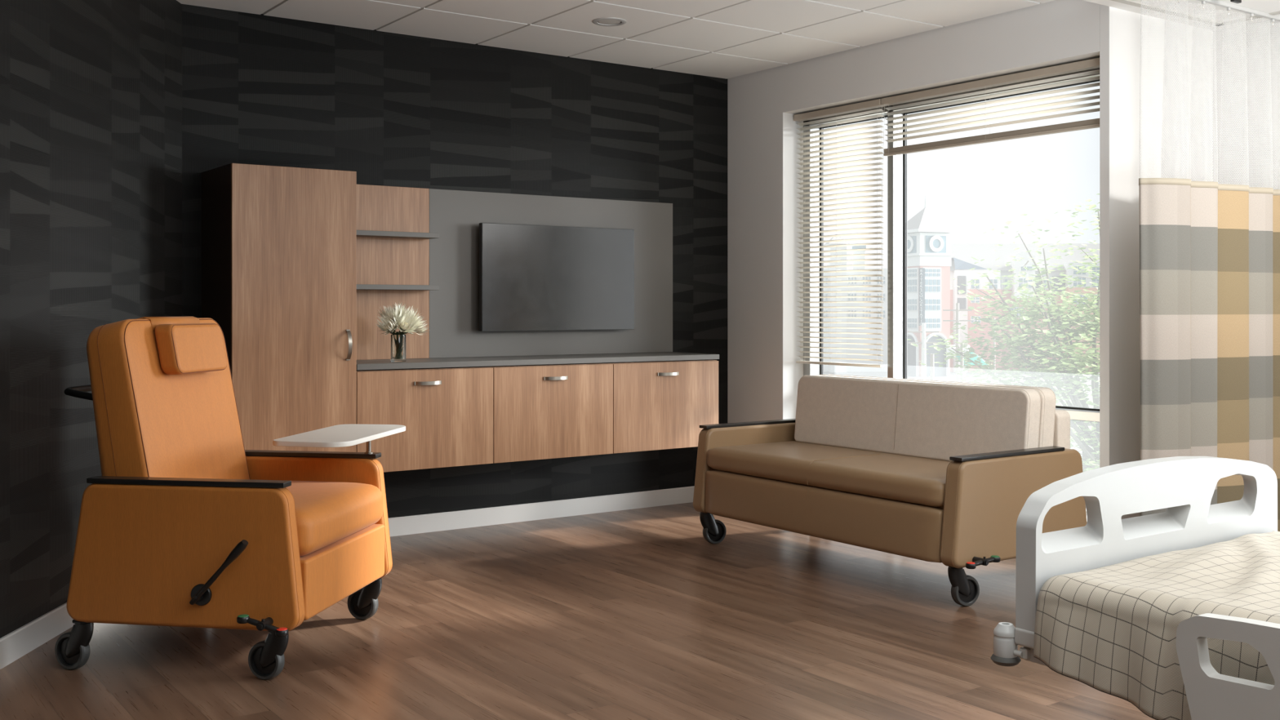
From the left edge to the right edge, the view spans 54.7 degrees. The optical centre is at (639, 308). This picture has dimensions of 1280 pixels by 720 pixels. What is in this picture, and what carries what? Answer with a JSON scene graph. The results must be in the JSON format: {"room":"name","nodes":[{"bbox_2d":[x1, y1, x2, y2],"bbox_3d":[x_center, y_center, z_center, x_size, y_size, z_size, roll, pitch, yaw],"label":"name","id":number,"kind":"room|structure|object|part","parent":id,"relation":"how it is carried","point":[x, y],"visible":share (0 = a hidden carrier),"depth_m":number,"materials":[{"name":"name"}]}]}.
{"room":"hospital room","nodes":[
{"label":"hospital room","id":0,"kind":"room"},
{"bbox_2d":[0,0,182,638],"bbox_3d":[-2.174,-0.153,0.966,0.120,2.775,10.200,0,0,-1],"label":"wall","id":1,"kind":"structure","parent":0,"point":[91,91],"depth_m":4.79,"materials":[{"name":"grey paper"}]},
{"bbox_2d":[0,602,75,669],"bbox_3d":[-2.107,1.184,0.968,0.013,0.100,10.200,0,0,-1],"label":"baseboard","id":2,"kind":"structure","parent":1,"relation":"attached to","point":[26,638],"depth_m":4.47,"materials":[{"name":"white"}]},
{"bbox_2d":[182,4,727,518],"bbox_3d":[-0.872,-0.153,7.108,3.447,2.775,0.120,0,0,-35],"label":"wall","id":3,"kind":"structure","parent":0,"point":[388,108],"depth_m":7.01,"materials":[{"name":"grey paper"}]},
{"bbox_2d":[201,163,356,452],"bbox_3d":[-1.770,0.072,6.076,0.606,1.488,0.529,0,0,-35],"label":"tall cabinet","id":4,"kind":"object","parent":3,"relation":"attached to","point":[279,243],"visible":0.88,"depth_m":5.88,"materials":[{"name":"brown wood"}]},
{"bbox_3d":[-1.417,0.179,6.024,0.018,0.150,0.037,0,0,-35],"label":"handle","id":5,"kind":"part","parent":4,"relation":"part of","materials":[{"name":"silver metal"}]},
{"bbox_2d":[356,184,429,359],"bbox_3d":[-1.417,-0.193,6.636,0.614,0.933,0.020,0,0,-35],"label":"panel","id":6,"kind":"object","parent":3,"relation":"attached to","point":[380,260],"visible":0.58,"depth_m":6.67,"materials":[{"name":"brown wood"}]},
{"bbox_2d":[356,230,439,239],"bbox_3d":[-1.375,-0.394,6.575,0.612,0.026,0.128,0,0,-35],"label":"wall shelf","id":7,"kind":"object","parent":6,"relation":"attached to","point":[359,233],"visible":0.58,"depth_m":6.57,"materials":[{"name":"grey laminate"}]},
{"bbox_2d":[356,284,439,290],"bbox_3d":[-1.375,-0.112,6.575,0.612,0.026,0.128,0,0,-35],"label":"wall shelf","id":8,"kind":"object","parent":6,"relation":"attached to","point":[359,286],"visible":0.58,"depth_m":6.56,"materials":[{"name":"grey laminate"}]},
{"bbox_2d":[356,366,493,472],"bbox_3d":[-1.212,0.562,6.471,0.758,0.507,0.525,0,0,-35],"label":"base cabinet","id":9,"kind":"object","parent":3,"relation":"attached to","point":[446,413],"visible":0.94,"depth_m":6.28,"materials":[{"name":"brown wood"}]},
{"bbox_3d":[-1.071,0.379,6.270,0.150,0.018,0.033,0,0,-35],"label":"handle","id":10,"kind":"part","parent":9,"relation":"part of","materials":[{"name":"silver metal"}]},
{"bbox_2d":[356,351,719,370],"bbox_3d":[-0.600,0.289,6.921,2.278,0.030,0.496,0,0,-35],"label":"countertop","id":11,"kind":"structure","parent":9,"relation":"on","point":[437,362],"depth_m":6.72,"materials":[{"name":"grey stone"}]},
{"bbox_2d":[380,330,413,361],"bbox_3d":[-1.238,0.188,6.344,0.232,0.171,0.238,0,0,-35],"label":"flower vase","id":12,"kind":"object","parent":11,"relation":"on","point":[397,339],"visible":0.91,"depth_m":6.31,"materials":[{"name":"clear glass"}]},
{"bbox_2d":[375,311,399,334],"bbox_3d":[-1.278,0.070,6.258,0.119,0.129,0.114,0,0,-14],"label":"flower","id":13,"kind":"object","parent":12,"relation":"in","point":[388,325],"visible":1,"depth_m":6.27,"materials":[{"name":"white plant"}]},
{"bbox_2d":[378,302,403,319],"bbox_3d":[-1.272,0.029,6.341,0.148,0.140,0.141,0,0,14],"label":"flower","id":14,"kind":"object","parent":12,"relation":"in","point":[396,311],"visible":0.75,"depth_m":6.30,"materials":[{"name":"white plant"}]},
{"bbox_3d":[-1.239,0.204,6.344,0.077,0.140,0.077,0,0,-35],"label":"vase glass","id":15,"kind":"part","parent":12,"relation":"part of","materials":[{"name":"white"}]},
{"bbox_2d":[393,302,420,318],"bbox_3d":[-1.203,0.029,6.382,0.136,0.139,0.140,0,0,-12],"label":"flower","id":16,"kind":"object","parent":12,"relation":"in","point":[408,311],"visible":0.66,"depth_m":6.33,"materials":[{"name":"white plant"}]},
{"bbox_2d":[396,311,418,333],"bbox_3d":[-1.182,0.071,6.292,0.115,0.118,0.120,0,0,-7],"label":"flower","id":17,"kind":"object","parent":12,"relation":"in","point":[406,324],"visible":1,"depth_m":6.30,"materials":[{"name":"white plant"}]},
{"bbox_2d":[411,312,427,334],"bbox_3d":[-1.136,0.075,6.382,0.115,0.126,0.118,0,0,17],"label":"flower","id":18,"kind":"object","parent":12,"relation":"in","point":[420,327],"visible":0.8,"depth_m":6.35,"materials":[{"name":"white plant"}]},
{"bbox_2d":[388,485,694,536],"bbox_3d":[-0.834,1.184,7.054,3.447,0.100,0.013,0,0,-35],"label":"baseboard","id":19,"kind":"structure","parent":3,"relation":"attached to","point":[452,520],"depth_m":7.20,"materials":[{"name":"white"}]},
{"bbox_2d":[429,188,672,358],"bbox_3d":[-0.482,-0.193,7.295,1.671,0.933,0.020,0,0,-35],"label":"panel","id":20,"kind":"object","parent":3,"relation":"attached to","point":[456,215],"visible":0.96,"depth_m":7.18,"materials":[{"name":"grey laminate"}]},
{"bbox_2d":[479,222,634,331],"bbox_3d":[-0.481,-0.175,7.233,1.037,0.607,0.083,0,0,-35],"label":"television","id":21,"kind":"object","parent":20,"relation":"attached to","point":[532,277],"visible":1,"depth_m":7.17,"materials":[{"name":"black plastic"}]},
{"bbox_2d":[491,362,613,463],"bbox_3d":[-0.593,0.562,6.908,0.757,0.507,0.525,0,0,-35],"label":"base cabinet","id":22,"kind":"object","parent":3,"relation":"attached to","point":[550,411],"visible":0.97,"depth_m":6.71,"materials":[{"name":"brown wood"}]},
{"bbox_3d":[-0.451,0.379,6.707,0.150,0.018,0.033,0,0,-35],"label":"handle","id":23,"kind":"part","parent":22,"relation":"part of","materials":[{"name":"silver metal"}]},
{"bbox_2d":[604,360,718,453],"bbox_3d":[0.027,0.562,7.345,0.758,0.507,0.525,0,0,-35],"label":"base cabinet","id":24,"kind":"object","parent":3,"relation":"attached to","point":[658,405],"visible":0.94,"depth_m":7.13,"materials":[{"name":"brown wood"}]},
{"bbox_3d":[0.169,0.379,7.144,0.150,0.018,0.033,0,0,-35],"label":"handle","id":25,"kind":"part","parent":24,"relation":"part of","materials":[{"name":"silver metal"}]},
{"bbox_2d":[0,502,1155,719],"bbox_3d":[-0.824,1.294,1.776,11.700,0.120,9.052,0,0,-35],"label":"floor","id":26,"kind":"structure","parent":0,"point":[628,614],"depth_m":4.52,"materials":[{"name":"brown wood"}]},
{"bbox_2d":[54,316,405,679],"bbox_3d":[-1.512,0.632,4.659,0.986,1.203,1.213,0,0,9],"label":"recliner chair","id":27,"kind":"object","parent":26,"relation":"on","point":[182,524],"visible":1,"depth_m":4.24,"materials":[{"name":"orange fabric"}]},
{"bbox_3d":[-1.907,0.308,4.625,0.216,0.057,0.562,0,0,9],"label":"push handle","id":28,"kind":"part","parent":27,"relation":"part of","materials":[{"name":"black plastic"}]},
{"bbox_3d":[-1.899,1.068,4.217,0.067,0.013,0.067,0,0,19],"label":"stem plate","id":29,"kind":"part","parent":27,"relation":"part of","materials":[{"name":"black plastic"}]},
{"bbox_3d":[-1.734,0.400,4.598,0.287,0.726,0.707,0,0,9],"label":"backrest","id":30,"kind":"part","parent":27,"relation":"part of","materials":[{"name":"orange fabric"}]},
{"bbox_3d":[-1.530,0.828,4.157,0.839,0.472,0.071,0,0,9],"label":"panel","id":31,"kind":"part","parent":27,"relation":"part of","materials":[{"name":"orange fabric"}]},
{"bbox_2d":[155,323,226,374],"bbox_3d":[-1.662,0.147,4.589,0.104,0.182,0.365,0,0,9],"label":"headrest pillow","id":32,"kind":"object","parent":27,"relation":"on","point":[180,348],"depth_m":4.50,"materials":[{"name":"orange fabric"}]},
{"bbox_3d":[-1.376,0.865,4.059,0.209,0.222,0.059,0,0,17],"label":"lever arm","id":33,"kind":"part","parent":27,"relation":"part of","materials":[{"name":"black plastic"}]},
{"bbox_3d":[-1.399,0.828,4.949,0.839,0.472,0.071,0,0,9],"label":"panel","id":34,"kind":"part","parent":27,"relation":"part of","materials":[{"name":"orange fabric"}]},
{"bbox_2d":[285,480,382,555],"bbox_3d":[-1.368,0.759,4.537,0.663,0.183,0.723,0,0,9],"label":"seat cushion","id":35,"kind":"object","parent":27,"relation":"on","point":[332,517],"depth_m":4.46,"materials":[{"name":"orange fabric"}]},
{"bbox_2d":[272,423,405,452],"bbox_3d":[-1.169,0.532,4.865,0.642,0.088,0.650,0,0,-35],"label":"tray","id":36,"kind":"object","parent":27,"relation":"on","point":[351,434],"depth_m":4.78,"materials":[{"name":"white plastic"}]},
{"bbox_3d":[-1.086,0.945,4.490,0.062,0.204,0.721,0,0,9],"label":"footrest panel","id":37,"kind":"part","parent":27,"relation":"part of","materials":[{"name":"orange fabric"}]},
{"bbox_2d":[693,373,1086,606],"bbox_3d":[1.176,0.796,5.994,0.932,0.875,1.822,0,0,-35],"label":"sofa","id":38,"kind":"object","parent":26,"relation":"on","point":[935,471],"visible":0.9,"depth_m":5.66,"materials":[{"name":"beige leather"}]},
{"bbox_3d":[0.663,0.847,6.694,0.900,0.438,0.087,0,0,-35],"label":"panel","id":39,"kind":"part","parent":38,"relation":"part of","materials":[{"name":"brown leather"}]},
{"bbox_3d":[0.819,0.948,5.783,0.096,0.228,1.575,0,0,-35],"label":"panel","id":40,"kind":"part","parent":38,"relation":"part of","materials":[{"name":"beige leather"}]},
{"bbox_3d":[1.151,0.921,6.017,0.808,0.197,1.579,0,0,-35],"label":"seat frame","id":41,"kind":"part","parent":38,"relation":"part of","materials":[{"name":"brown leather"}]},
{"bbox_2d":[706,440,950,506],"bbox_3d":[1.036,0.775,5.936,0.627,0.126,1.579,0,0,-35],"label":"seat cushion","id":42,"kind":"object","parent":38,"relation":"on","point":[868,474],"depth_m":5.80,"materials":[{"name":"beige leather"}]},
{"bbox_2d":[794,374,1039,461],"bbox_3d":[1.310,0.539,6.086,0.129,0.357,1.501,0,0,-35],"label":"cushion","id":43,"kind":"object","parent":38,"relation":"on","point":[940,421],"depth_m":5.98,"materials":[{"name":"beige fabric"}]},
{"bbox_2d":[830,374,1055,447],"bbox_3d":[1.395,0.539,6.146,0.132,0.357,1.501,0,0,-35],"label":"cushion","id":44,"kind":"object","parent":38,"relation":"on","point":[1045,397],"depth_m":5.54,"materials":[{"name":"beige fabric"}]},
{"bbox_3d":[1.625,0.847,5.330,0.900,0.438,0.087,0,0,-35],"label":"panel","id":45,"kind":"part","parent":38,"relation":"part of","materials":[{"name":"beige leather"}]},
{"bbox_3d":[1.455,0.761,6.231,0.094,0.596,1.598,0,0,-35],"label":"frame","id":46,"kind":"part","parent":38,"relation":"part of","materials":[{"name":"beige fabric"}]},
{"bbox_2d":[990,456,1279,719],"bbox_3d":[1.876,0.800,2.089,1.195,0.868,2.352,0,0,-35],"label":"hospital bed","id":47,"kind":"object","parent":26,"relation":"on","point":[1185,486],"visible":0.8,"depth_m":2.79,"materials":[{"name":"grey plastic"}]},
{"bbox_3d":[0.822,0.756,2.718,0.014,0.014,0.045,0,0,-35],"label":"bumper arm","id":48,"kind":"part","parent":47,"relation":"part of","materials":[{"name":"grey plastic"}]},
{"bbox_3d":[1.250,0.718,2.980,1.014,0.038,0.059,0,0,-35],"label":"footboard","id":49,"kind":"part","parent":47,"relation":"part of","materials":[{"name":"grey plastic"}]},
{"bbox_3d":[1.364,0.755,2.819,0.974,0.034,0.435,0,0,-35],"label":"bed frame","id":50,"kind":"part","parent":47,"relation":"part of","materials":[{"name":"grey plastic"}]},
{"bbox_3d":[1.250,0.540,2.981,1.006,0.348,0.052,0,0,-35],"label":"footboard","id":51,"kind":"part","parent":47,"relation":"part of","materials":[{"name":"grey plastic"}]},
{"bbox_2d":[1033,530,1279,719],"bbox_3d":[1.851,0.686,2.055,1.065,0.265,2.126,0,0,-35],"label":"blanket","id":52,"kind":"object","parent":47,"relation":"on","point":[1111,629],"visible":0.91,"depth_m":2.50,"materials":[{"name":"fabric"}]},
{"bbox_3d":[1.357,0.689,1.818,0.034,0.290,1.203,0,0,-35],"label":"rail","id":53,"kind":"part","parent":47,"relation":"part of","materials":[{"name":"grey plastic"}]},
{"bbox_2d":[176,0,1054,79],"bbox_3d":[-0.713,-1.499,1.924,9.133,0.016,8.520,0,0,-35],"label":"ceiling","id":54,"kind":"structure","parent":0,"point":[741,37],"depth_m":6.47,"materials":[{"name":"white tile"}]},
{"bbox_2d":[592,17,626,26],"bbox_3d":[-0.158,-1.487,6.426,0.178,0.008,0.178,0,0,-35],"label":"recessed light","id":55,"kind":"object","parent":54,"relation":"in","point":[606,21],"visible":1,"depth_m":6.42,"materials":[{"name":"grey plastic"}]},
{"bbox_2d":[262,0,1040,52],"bbox_3d":[-1.119,-1.520,1.506,10.907,0.043,8.952,0,0,-35],"label":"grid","id":56,"kind":"structure","parent":54,"relation":"attached to","point":[284,0],"depth_m":6.25,"materials":[{"name":"grey metal"}]},
{"bbox_2d":[727,0,1099,422],"bbox_3d":[1.452,-0.153,7.063,0.300,2.775,2.872,0,0,-35],"label":"wall","id":57,"kind":"structure","parent":0,"point":[764,375],"depth_m":7.64,"materials":[{"name":"white paint"}]},
{"bbox_2d":[803,67,1099,522],"bbox_3d":[1.701,-0.036,6.838,0.111,2.340,2.216,0,0,-35],"label":"window","id":58,"kind":"structure","parent":57,"relation":"in","point":[895,163],"depth_m":7.13,"materials":[{"name":"silver metal"}]},
{"bbox_2d":[793,98,886,367],"bbox_3d":[1.181,-0.427,7.364,0.058,1.533,0.725,0,0,-35],"label":"blind","id":59,"kind":"object","parent":58,"relation":"attached to","point":[874,104],"visible":0.98,"depth_m":7.35,"materials":[{"name":"beige"}]},
{"bbox_3d":[1.002,-0.413,7.620,0.039,1.485,0.001,0,0,-35],"label":"ladder cord","id":60,"kind":"part","parent":59,"relation":"part of","materials":[{"name":"white fabric"}]},
{"bbox_3d":[1.182,0.332,7.364,0.036,0.015,0.709,0,0,-35],"label":"rail","id":61,"kind":"part","parent":59,"relation":"part of","materials":[{"name":"beige"}]},
{"bbox_3d":[1.374,-0.413,7.093,0.039,1.485,0.001,0,0,-35],"label":"ladder cord","id":62,"kind":"part","parent":59,"relation":"part of","materials":[{"name":"white fabric"}]},
{"bbox_3d":[1.694,-0.036,6.833,0.095,2.340,2.216,0,0,-35],"label":"frame","id":63,"kind":"part","parent":58,"relation":"part of","materials":[{"name":"silver metal"}]},
{"bbox_2d":[880,57,1099,311],"bbox_3d":[1.814,-0.420,6.462,0.063,1.548,1.461,0,0,-35],"label":"blind","id":64,"kind":"object","parent":58,"relation":"attached to","point":[1091,64],"visible":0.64,"depth_m":6.41,"materials":[{"name":"beige"}]},
{"bbox_3d":[1.375,-0.401,7.032,0.002,1.510,0.004,0,0,-35],"label":"lift cord","id":65,"kind":"part","parent":64,"relation":"part of","materials":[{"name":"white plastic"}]},
{"bbox_3d":[1.381,-0.501,7.023,0.002,1.310,0.022,0,0,-35],"label":"lift cord","id":66,"kind":"part","parent":64,"relation":"part of","materials":[{"name":"white fabric"}]},
{"bbox_3d":[1.425,-1.017,7.020,0.039,0.278,0.001,0,0,-35],"label":"ladder cord","id":67,"kind":"part","parent":64,"relation":"part of","materials":[{"name":"beige fabric"}]},
{"bbox_3d":[1.817,-0.875,6.464,0.036,0.015,1.445,0,0,-35],"label":"rail","id":68,"kind":"part","parent":64,"relation":"part of","materials":[{"name":"beige"}]},
{"bbox_2d":[1099,4,1213,519],"bbox_3d":[2.579,-0.153,6.069,0.996,2.775,0.050,0,0,-35],"label":"wall","id":69,"kind":"structure","parent":0,"point":[1120,61],"depth_m":5.83,"materials":[{"name":"white paint"}]},
{"bbox_2d":[1111,0,1222,25],"bbox_3d":[2.071,-1.404,5.552,1.983,0.008,0.040,0,0,-35],"label":"track","id":70,"kind":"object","parent":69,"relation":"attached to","point":[1125,2],"depth_m":5.77,"materials":[{"name":"grey metal"}]},
{"bbox_2d":[1083,0,1279,30],"bbox_3d":[3.835,-1.474,3.223,2.183,0.135,6.049,0,0,-35],"label":"ceiling","id":71,"kind":"structure","parent":0,"point":[1264,6],"depth_m":5.79,"materials":[{"name":"white tile"}]},
{"bbox_2d":[1230,0,1241,3],"bbox_3d":[2.670,-1.389,5.541,0.060,0.035,0.020,0,0,-35],"label":"bracket","id":72,"kind":"object","parent":71,"relation":"attached to","point":[1232,1],"visible":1,"depth_m":5.54,"materials":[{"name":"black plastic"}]},
{"bbox_2d":[1197,0,1279,21],"bbox_3d":[2.260,-1.397,5.387,2.063,0.018,0.024,0,0,-35],"label":"track","id":73,"kind":"object","parent":71,"relation":"attached to","point":[1217,2],"visible":1,"depth_m":5.76,"materials":[{"name":"grey plastic"}]},
{"bbox_2d":[1138,0,1279,531],"bbox_3d":[2.638,-0.152,5.668,1.105,2.472,0.149,0,0,-35],"label":"privacy curtain","id":74,"kind":"object","parent":73,"relation":"hanging from","point":[1210,251],"visible":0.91,"depth_m":5.54,"materials":[{"name":"fabric"}]},
{"bbox_3d":[2.638,-0.961,5.668,1.105,0.800,0.146,0,0,-35],"label":"net panel","id":75,"kind":"part","parent":74,"relation":"part of","materials":[{"name":"white fabric"}]},
{"bbox_3d":[2.640,0.267,5.670,1.095,1.635,0.146,0,0,-35],"label":"cloth panel","id":76,"kind":"part","parent":74,"relation":"part of","materials":[{"name":"multicoloured fabric"}]},
{"bbox_2d":[1213,19,1279,189],"bbox_3d":[4.706,-0.153,3.838,0.150,2.775,6.049,0,0,-35],"label":"wall","id":77,"kind":"structure","parent":0,"point":[1219,33],"depth_m":6.13,"materials":[{"name":"white paint"}]},
{"bbox_2d":[1216,11,1279,26],"bbox_3d":[3.822,-1.404,4.753,0.040,0.008,3.364,0,0,-35],"label":"trim","id":78,"kind":"structure","parent":77,"relation":"attached to","point":[1276,12],"depth_m":5.95,"materials":[{"name":"grey metal"}]},
{"label":"outside","id":79,"kind":"structure","parent":0,"visible":0},
{"bbox_2d":[823,371,1099,471],"bbox_3d":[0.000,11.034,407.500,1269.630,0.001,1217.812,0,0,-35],"label":"ground","id":80,"kind":"structure","parent":79,"point":[875,374],"depth_m":197.14,"materials":[{"name":"grey"}]},
{"bbox_2d":[823,233,887,372],"bbox_3d":[33.688,-0.983,220.700,20.386,24.034,16.600,0,0,0],"label":"apartment building","id":81,"kind":"structure","parent":80,"relation":"on","point":[830,368],"depth_m":214.98,"materials":[{"name":"white"}]},
{"bbox_3d":[38.007,-8.465,214.850,2.073,3.196,0.300,0,0,0],"label":"sign post","id":82,"kind":"part","parent":81,"relation":"part of","materials":[{"name":"white"}]},
{"bbox_2d":[908,323,938,379],"bbox_3d":[20.647,6.050,90.000,2.200,9.967,0.440,0,0,0],"label":"utility pole","id":83,"kind":"object","parent":80,"relation":"on","point":[923,375],"visible":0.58,"depth_m":89.86,"materials":[{"name":"white"}]},
{"bbox_2d":[905,193,958,376],"bbox_3d":[47.089,-3.945,203.350,7.484,29.957,8.014,0,0,-20],"label":"clock tower","id":84,"kind":"structure","parent":80,"relation":"on","point":[929,236],"depth_m":201.02,"materials":[{"name":"brown"}]},
{"bbox_2d":[905,235,915,253],"bbox_3d":[44.144,-10.438,202.571,1.138,2.796,3.736,0,0,-35],"label":"clock","id":85,"kind":"object","parent":84,"relation":"on","point":[911,239],"depth_m":201.76,"materials":[{"name":"white"}]},
{"bbox_3d":[44.240,7.477,202.614,0.560,7.113,4.935,0,0,-20],"label":"arch trim","id":86,"kind":"part","parent":84,"relation":"part of","materials":[{"name":"white"}]},
{"bbox_3d":[47.008,-8.678,203.621,6.650,0.241,6.650,0,0,-20],"label":"tower cornice","id":87,"kind":"part","parent":84,"relation":"part of","materials":[{"name":"white"}]},
{"bbox_2d":[925,235,946,253],"bbox_3d":[48.057,-10.438,200.757,3.736,2.796,1.138,0,0,-35],"label":"clock","id":88,"kind":"object","parent":84,"relation":"on","point":[934,243],"depth_m":200.58,"materials":[{"name":"white"}]},
{"bbox_3d":[48.015,7.477,200.854,4.935,7.113,0.560,0,0,-20],"label":"arch trim","id":89,"kind":"part","parent":84,"relation":"part of","materials":[{"name":"white stone"}]},
{"bbox_2d":[929,353,933,380],"bbox_3d":[17.718,6.896,75.000,0.304,8.277,0.320,0,0,0],"label":"utility pole","id":90,"kind":"object","parent":80,"relation":"on","point":[931,368],"visible":0.31,"depth_m":74.90,"materials":[{"name":"beige"}]},
{"bbox_2d":[942,302,972,382],"bbox_3d":[24.389,5.317,94.815,2.200,11.435,0.710,0,0,0],"label":"utility pole","id":91,"kind":"object","parent":80,"relation":"on","point":[957,309],"visible":0.34,"depth_m":94.89,"materials":[{"name":"beige"}]},
{"bbox_2d":[960,342,963,382],"bbox_3d":[15.621,6.355,60.000,0.190,9.359,0.200,0,0,0],"label":"utility pole","id":92,"kind":"object","parent":80,"relation":"on","point":[962,349],"visible":0.22,"depth_m":59.93,"materials":[{"name":"beige"}]},
{"bbox_2d":[955,351,989,382],"bbox_3d":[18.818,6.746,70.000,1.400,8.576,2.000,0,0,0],"label":"canopy","id":93,"kind":"object","parent":80,"relation":"on","point":[983,361],"visible":0.21,"depth_m":69.39,"materials":[{"name":"teal fabric"}]},
{"bbox_2d":[993,318,995,384],"bbox_3d":[22.917,5.830,80.000,0.152,10.407,0.160,0,0,0],"label":"utility pole","id":94,"kind":"object","parent":80,"relation":"on","point":[993,318],"visible":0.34,"depth_m":79.94,"materials":[{"name":"beige"}]},
{"bbox_2d":[905,193,1099,471],"bbox_3d":[5.271,4.799,15.157,3.397,12.474,2.779,0,0,-27],"label":"street tree","id":95,"kind":"object","parent":80,"relation":"on","point":[1090,432],"visible":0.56,"depth_m":14.88,"materials":[{"name":"green plant"}]},
{"bbox_2d":[950,243,1099,372],"bbox_3d":[71.652,-0.198,220.245,37.575,22.768,15.510,0,0,0],"label":"apartment building","id":96,"kind":"structure","parent":80,"relation":"on","point":[962,262],"depth_m":214.20,"materials":[{"name":"brown"}]}
]}

